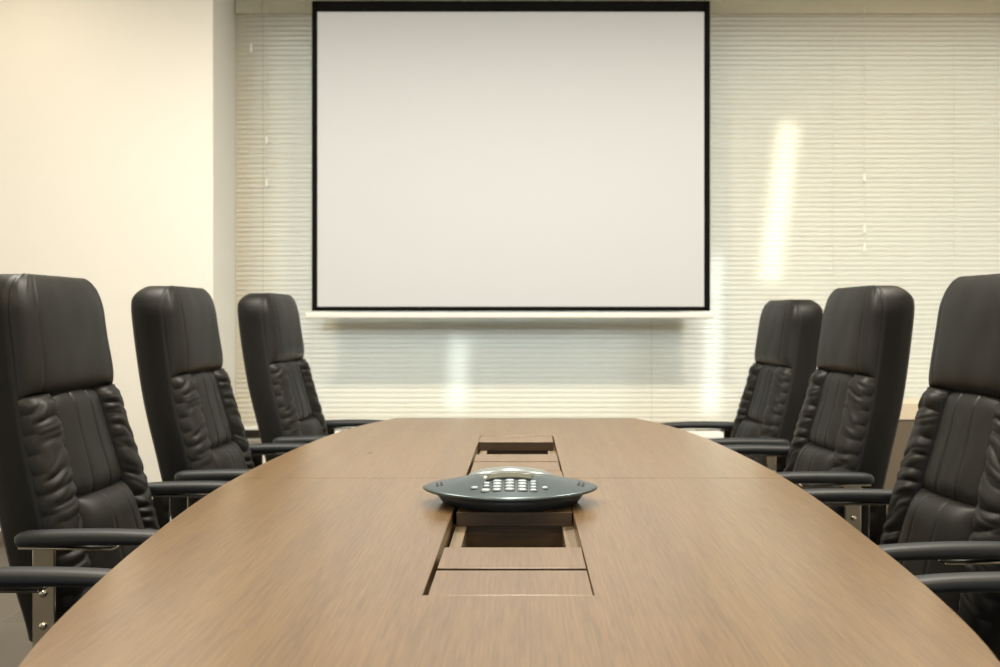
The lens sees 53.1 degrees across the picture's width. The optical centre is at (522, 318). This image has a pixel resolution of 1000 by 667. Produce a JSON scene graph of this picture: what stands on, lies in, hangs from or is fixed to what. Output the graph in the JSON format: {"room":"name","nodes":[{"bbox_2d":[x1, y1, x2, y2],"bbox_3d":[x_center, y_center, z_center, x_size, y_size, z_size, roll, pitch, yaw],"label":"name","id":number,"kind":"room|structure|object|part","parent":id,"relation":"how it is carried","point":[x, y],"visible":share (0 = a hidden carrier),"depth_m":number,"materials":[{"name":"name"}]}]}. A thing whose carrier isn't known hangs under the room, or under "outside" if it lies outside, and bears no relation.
{"room":"conference room","nodes":[
{"label":"conference room","id":0,"kind":"room"},
{"bbox_2d":[0,542,32,666],"bbox_3d":[0.000,1.160,1.475,7.000,0.100,8.550,0,0,0],"label":"floor","id":1,"kind":"structure","parent":0,"point":[15,645],"depth_m":3.55,"materials":[{"name":"stone"}]},
{"bbox_2d":[0,566,111,592],"bbox_3d":[-0.859,0.504,1.435,0.750,1.212,0.671,0,0,0],"label":"chair","id":2,"kind":"object","parent":1,"relation":"on","point":[15,579],"visible":0.66,"depth_m":1.72,"materials":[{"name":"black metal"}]},
{"bbox_2d":[0,273,228,646],"bbox_3d":[-0.850,0.504,2.363,0.750,1.212,0.671,0,0,2],"label":"chair","id":3,"kind":"object","parent":1,"relation":"on","point":[75,490],"visible":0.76,"depth_m":2.21,"materials":[{"name":"black leather"}]},
{"bbox_3d":[-1.084,0.294,2.371,0.276,0.791,0.506,0,0,2],"label":"backrest","id":4,"kind":"part","parent":3,"relation":"part of","materials":[{"name":"black leather"}]},
{"bbox_3d":[-1.039,0.286,2.369,0.088,0.238,0.262,0,0,2],"label":"panel","id":5,"kind":"part","parent":3,"relation":"part of","materials":[{"name":"black leather"}]},
{"bbox_3d":[-0.834,0.453,2.057,0.430,0.040,0.055,0,0,2],"label":"armrest","id":6,"kind":"part","parent":3,"relation":"part of","materials":[{"name":"black plastic"}]},
{"bbox_3d":[-0.952,0.540,2.366,0.115,0.275,0.307,0,0,2],"label":"lumbar panel","id":7,"kind":"part","parent":3,"relation":"part of","materials":[{"name":"black leather"}]},
{"bbox_3d":[-0.812,0.453,2.667,0.430,0.040,0.055,0,0,2],"label":"armrest","id":8,"kind":"part","parent":3,"relation":"part of","materials":[{"name":"black plastic"}]},
{"bbox_2d":[131,286,307,519],"bbox_3d":[-0.810,0.504,3.181,0.750,1.212,0.671,0,0,1],"label":"chair","id":9,"kind":"object","parent":1,"relation":"on","point":[197,430],"visible":0.59,"depth_m":2.98,"materials":[{"name":"black leather"}]},
{"bbox_3d":[-1.044,0.294,3.186,0.276,0.791,0.506,0,0,1],"label":"backrest","id":10,"kind":"part","parent":9,"relation":"part of","materials":[{"name":"black leather"}]},
{"bbox_3d":[-0.999,0.286,3.185,0.088,0.238,0.262,0,0,1],"label":"panel","id":11,"kind":"part","parent":9,"relation":"part of","materials":[{"name":"black leather"}]},
{"bbox_3d":[-0.788,0.453,2.876,0.430,0.040,0.055,0,0,1],"label":"armrest","id":12,"kind":"part","parent":9,"relation":"part of","materials":[{"name":"black plastic"}]},
{"bbox_3d":[-0.912,0.540,3.183,0.115,0.275,0.307,0,0,1],"label":"lumbar panel","id":13,"kind":"part","parent":9,"relation":"part of","materials":[{"name":"black leather"}]},
{"bbox_3d":[-0.778,0.453,3.486,0.430,0.040,0.055,0,0,1],"label":"armrest","id":14,"kind":"part","parent":9,"relation":"part of","materials":[{"name":"black plastic"}]},
{"bbox_2d":[237,293,383,461],"bbox_3d":[-0.724,0.504,4.004,0.750,1.212,0.671,0,0,3],"label":"chair","id":15,"kind":"object","parent":1,"relation":"on","point":[287,408],"visible":0.56,"depth_m":3.81,"materials":[{"name":"black leather"}]},
{"bbox_3d":[-0.958,0.294,4.017,0.276,0.791,0.506,0,0,3],"label":"backrest","id":16,"kind":"part","parent":15,"relation":"part of","materials":[{"name":"black leather"}]},
{"bbox_3d":[-0.913,0.286,4.014,0.088,0.238,0.262,0,0,3],"label":"panel","id":17,"kind":"part","parent":15,"relation":"part of","materials":[{"name":"black leather"}]},
{"bbox_3d":[-0.713,0.453,3.698,0.430,0.040,0.055,0,0,3],"label":"armrest","id":18,"kind":"part","parent":15,"relation":"part of","materials":[{"name":"black plastic"}]},
{"bbox_3d":[-0.826,0.540,4.010,0.115,0.275,0.307,0,0,3],"label":"lumbar panel","id":19,"kind":"part","parent":15,"relation":"part of","materials":[{"name":"black leather"}]},
{"bbox_3d":[-0.681,0.453,4.308,0.430,0.040,0.055,0,0,3],"label":"armrest","id":20,"kind":"part","parent":15,"relation":"part of","materials":[{"name":"black plastic"}]},
{"bbox_2d":[18,418,999,666],"bbox_3d":[-0.029,0.735,2.205,1.245,0.751,2.850,0,0,0],"label":"conference table","id":21,"kind":"object","parent":1,"relation":"on","point":[687,550],"visible":0.9,"depth_m":1.42,"materials":[{"name":"brown wood"}]},
{"bbox_2d":[423,466,597,511],"bbox_3d":[-0.025,0.325,1.965,0.302,0.070,0.299,0,0,43],"label":"phone","id":22,"kind":"object","parent":21,"relation":"on","point":[507,488],"visible":1,"depth_m":1.89,"materials":[{"name":"plastic"},{"name":"metal"}]},
{"bbox_2d":[468,466,552,475],"bbox_3d":[-0.025,0.305,1.999,0.176,0.030,0.120,0,0,0],"label":"speaker grille","id":23,"kind":"object","parent":22,"relation":"attached to","point":[507,470],"depth_m":1.95,"materials":[{"name":"silver metal"}]},
{"bbox_3d":[-0.016,0.373,1.370,0.216,0.026,0.128,0,0,0],"label":"cable lid","id":24,"kind":"part","parent":21,"relation":"part of","materials":[{"name":"brown wood"}]},
{"bbox_3d":[-0.016,0.373,1.513,0.216,0.026,0.132,0,0,0],"label":"cable lid","id":25,"kind":"part","parent":21,"relation":"part of","materials":[{"name":"brown wood"}]},
{"bbox_3d":[-0.016,0.373,2.117,0.216,0.026,0.510,0,0,0],"label":"cable lid","id":26,"kind":"part","parent":21,"relation":"part of","materials":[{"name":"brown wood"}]},
{"bbox_3d":[-0.018,0.373,2.450,0.213,0.026,0.148,0,0,0],"label":"cable lid","id":27,"kind":"part","parent":21,"relation":"part of","materials":[{"name":"brown wood"}]},
{"bbox_3d":[-0.021,0.373,3.002,0.219,0.026,0.145,0,0,0],"label":"cable lid","id":28,"kind":"part","parent":21,"relation":"part of","materials":[{"name":"brown wood"}]},
{"bbox_3d":[-0.018,0.373,2.599,0.213,0.026,0.131,0,0,0],"label":"cable lid","id":29,"kind":"part","parent":21,"relation":"part of","materials":[{"name":"brown wood"}]},
{"bbox_2d":[335,431,722,438],"bbox_3d":[0.020,0.852,5.185,2.060,0.516,0.280,0,0,0],"label":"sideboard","id":30,"kind":"object","parent":1,"relation":"on","point":[706,434],"visible":0.02,"depth_m":5.19,"materials":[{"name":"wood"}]},
{"bbox_2d":[660,299,822,471],"bbox_3d":[0.793,0.516,4.056,0.750,1.188,0.671,0,0,-4],"label":"chair","id":31,"kind":"object","parent":1,"relation":"on","point":[773,397],"visible":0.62,"depth_m":3.88,"materials":[{"name":"black leather"}]},
{"bbox_3d":[0.746,0.466,4.358,0.430,0.040,0.055,0,0,-4],"label":"armrest","id":32,"kind":"part","parent":31,"relation":"part of","materials":[{"name":"black plastic"}]},
{"bbox_3d":[0.896,0.551,4.063,0.115,0.270,0.307,0,0,-4],"label":"lumbar panel","id":33,"kind":"part","parent":31,"relation":"part of","materials":[{"name":"black leather"}]},
{"bbox_3d":[0.788,0.466,3.750,0.430,0.040,0.055,0,0,-4],"label":"armrest","id":34,"kind":"part","parent":31,"relation":"part of","materials":[{"name":"black plastic"}]},
{"bbox_3d":[0.983,0.303,4.069,0.088,0.233,0.262,0,0,-4],"label":"panel","id":35,"kind":"part","parent":31,"relation":"part of","materials":[{"name":"black leather"}]},
{"bbox_3d":[1.027,0.311,4.072,0.276,0.775,0.506,0,0,-4],"label":"backrest","id":36,"kind":"part","parent":31,"relation":"part of","materials":[{"name":"black leather"}]},
{"bbox_2d":[722,285,914,537],"bbox_3d":[0.788,0.504,3.136,0.750,1.212,0.671,0,0,-4],"label":"chair","id":37,"kind":"object","parent":1,"relation":"on","point":[845,431],"visible":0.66,"depth_m":2.96,"materials":[{"name":"black leather"}]},
{"bbox_3d":[0.741,0.453,3.438,0.430,0.040,0.055,0,0,-4],"label":"armrest","id":38,"kind":"part","parent":37,"relation":"part of","materials":[{"name":"black plastic"}]},
{"bbox_3d":[0.891,0.540,3.143,0.115,0.275,0.307,0,0,-4],"label":"lumbar panel","id":39,"kind":"part","parent":37,"relation":"part of","materials":[{"name":"black leather"}]},
{"bbox_3d":[0.783,0.453,2.830,0.430,0.040,0.055,0,0,-4],"label":"armrest","id":40,"kind":"part","parent":37,"relation":"part of","materials":[{"name":"black plastic"}]},
{"bbox_3d":[0.978,0.286,3.149,0.088,0.238,0.262,0,0,-4],"label":"panel","id":41,"kind":"part","parent":37,"relation":"part of","materials":[{"name":"black leather"}]},
{"bbox_3d":[1.022,0.294,3.152,0.276,0.791,0.506,0,0,-4],"label":"backrest","id":42,"kind":"part","parent":37,"relation":"part of","materials":[{"name":"black leather"}]},
{"bbox_2d":[803,273,999,661],"bbox_3d":[0.806,0.504,2.242,0.750,1.212,0.671,0,0,-5],"label":"chair","id":43,"kind":"object","parent":1,"relation":"on","point":[942,515],"visible":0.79,"depth_m":2.23,"materials":[{"name":"black leather"}]},
{"bbox_3d":[0.753,0.453,2.544,0.430,0.040,0.055,0,0,-5],"label":"armrest","id":44,"kind":"part","parent":43,"relation":"part of","materials":[{"name":"black plastic"}]},
{"bbox_3d":[0.909,0.540,2.251,0.115,0.275,0.307,0,0,-5],"label":"lumbar panel","id":45,"kind":"part","parent":43,"relation":"part of","materials":[{"name":"black leather"}]},
{"bbox_3d":[0.806,0.453,1.936,0.430,0.040,0.055,0,0,-5],"label":"armrest","id":46,"kind":"part","parent":43,"relation":"part of","materials":[{"name":"black plastic"}]},
{"bbox_3d":[1.040,0.294,2.263,0.276,0.791,0.506,0,0,-5],"label":"backrest","id":47,"kind":"part","parent":43,"relation":"part of","materials":[{"name":"black leather"}]},
{"bbox_3d":[0.995,0.286,2.259,0.088,0.238,0.262,0,0,-5],"label":"panel","id":48,"kind":"part","parent":43,"relation":"part of","materials":[{"name":"black leather"}]},
{"bbox_2d":[883,398,919,508],"bbox_3d":[2.350,0.765,5.155,1.700,0.690,0.330,0,0,0],"label":"base cabinet","id":49,"kind":"object","parent":1,"relation":"on","point":[909,409],"visible":0.02,"depth_m":5.01,"materials":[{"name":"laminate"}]},
{"bbox_3d":[1.800,0.743,5.016,0.554,0.465,0.018,0,0,0],"label":"door","id":50,"kind":"part","parent":49,"relation":"part of","materials":[{"name":"brown wood"}]},
{"bbox_2d":[915,571,999,593],"bbox_3d":[0.844,0.504,1.400,0.750,1.212,0.671,0,0,0],"label":"chair","id":51,"kind":"object","parent":1,"relation":"on","point":[960,582],"visible":0.62,"depth_m":1.68,"materials":[{"name":"black metal"}]},
{"bbox_2d":[0,0,244,530],"bbox_3d":[-2.422,-0.365,5.365,1.756,2.950,0.770,0,0,0],"label":"wall pier","id":52,"kind":"object","parent":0,"point":[118,117],"visible":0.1,"depth_m":4.98,"materials":[{"name":"white paint"}]},
{"bbox_2d":[248,441,265,463],"bbox_3d":[0.878,0.882,5.625,4.844,0.455,0.250,0,0,0],"label":"wall","id":53,"kind":"structure","parent":0,"point":[250,442],"depth_m":5.50,"materials":[{"name":"paint"}]},
{"bbox_2d":[248,438,260,440],"bbox_3d":[0.878,0.662,5.495,4.844,0.015,0.050,0,0,0],"label":"trim","id":54,"kind":"structure","parent":53,"relation":"attached to","point":[249,439],"depth_m":5.47,"materials":[{"name":"white laminate"}]},
{"bbox_2d":[245,26,722,437],"bbox_3d":[0.878,-0.593,5.508,4.844,2.495,0.185,0,0,0],"label":"window","id":55,"kind":"structure","parent":53,"relation":"in","point":[249,433],"depth_m":5.52,"materials":[{"name":"clear glass"}]},
{"bbox_2d":[235,0,262,429],"bbox_3d":[-1.468,-0.562,5.363,0.144,2.315,0.057,0,0,0],"label":"blind","id":56,"kind":"object","parent":55,"relation":"attached to","point":[249,45],"visible":0.71,"depth_m":5.37,"materials":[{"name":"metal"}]},
{"bbox_3d":[-1.468,-1.677,5.370,0.144,0.085,0.044,0,0,0],"label":"head rail","id":57,"kind":"part","parent":56,"relation":"part of","materials":[{"name":"metal"}]},
{"bbox_3d":[-1.468,0.586,5.370,0.144,0.018,0.028,0,0,0],"label":"rail","id":58,"kind":"part","parent":56,"relation":"part of","materials":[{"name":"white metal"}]},
{"bbox_3d":[-1.452,-1.565,5.344,0.002,0.210,0.003,0,0,0],"label":"pull cord","id":59,"kind":"part","parent":56,"relation":"part of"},
{"bbox_2d":[262,0,650,429],"bbox_3d":[-0.353,-0.562,5.363,2.084,2.315,0.057,0,0,0],"label":"blind","id":60,"kind":"object","parent":55,"relation":"attached to","point":[361,368],"visible":0.42,"depth_m":5.37,"materials":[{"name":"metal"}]},
{"bbox_3d":[-1.370,-1.205,5.344,0.002,0.930,0.003,0,0,0],"label":"pull cord","id":61,"kind":"part","parent":60,"relation":"part of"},
{"bbox_3d":[-0.353,-1.677,5.370,2.084,0.085,0.044,0,0,0],"label":"head rail","id":62,"kind":"part","parent":60,"relation":"part of","materials":[{"name":"metal"}]},
{"bbox_3d":[-0.614,-0.527,5.354,0.002,2.225,0.002,0,0,0],"label":"ladder cord","id":63,"kind":"part","parent":60,"relation":"part of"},
{"bbox_3d":[-0.093,-0.527,5.354,0.002,2.225,0.002,0,0,0],"label":"ladder cord","id":64,"kind":"part","parent":60,"relation":"part of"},
{"bbox_2d":[651,0,999,429],"bbox_3d":[1.985,-0.562,5.363,2.590,2.315,0.057,0,0,0],"label":"blind","id":65,"kind":"object","parent":55,"relation":"attached to","point":[813,195],"visible":0.57,"depth_m":5.37,"materials":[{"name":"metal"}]},
{"bbox_3d":[1.985,-1.677,5.370,2.590,0.085,0.044,0,0,0],"label":"head rail","id":66,"kind":"part","parent":65,"relation":"part of","materials":[{"name":"metal"}]},
{"bbox_3d":[1.825,-1.030,5.344,0.002,1.280,0.003,0,0,0],"label":"pull cord","id":67,"kind":"part","parent":65,"relation":"part of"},
{"bbox_3d":[0.000,-1.890,1.475,7.000,0.100,8.550,0,0,0],"label":"ceiling","id":68,"kind":"structure","parent":0,"visible":0},
{"bbox_2d":[298,0,723,317],"bbox_3d":[-0.060,-0.922,5.000,2.140,1.835,0.100,0,0,0],"label":"projection screen","id":69,"kind":"object","parent":68,"relation":"hanging from","point":[468,155],"visible":1,"depth_m":5.00,"materials":[{"name":"fabric"}]},
{"bbox_3d":[-0.060,-1.643,5.000,2.140,0.095,0.100,0,0,0],"label":"casing","id":70,"kind":"part","parent":69,"relation":"part of","materials":[{"name":"metal"}]}
]}

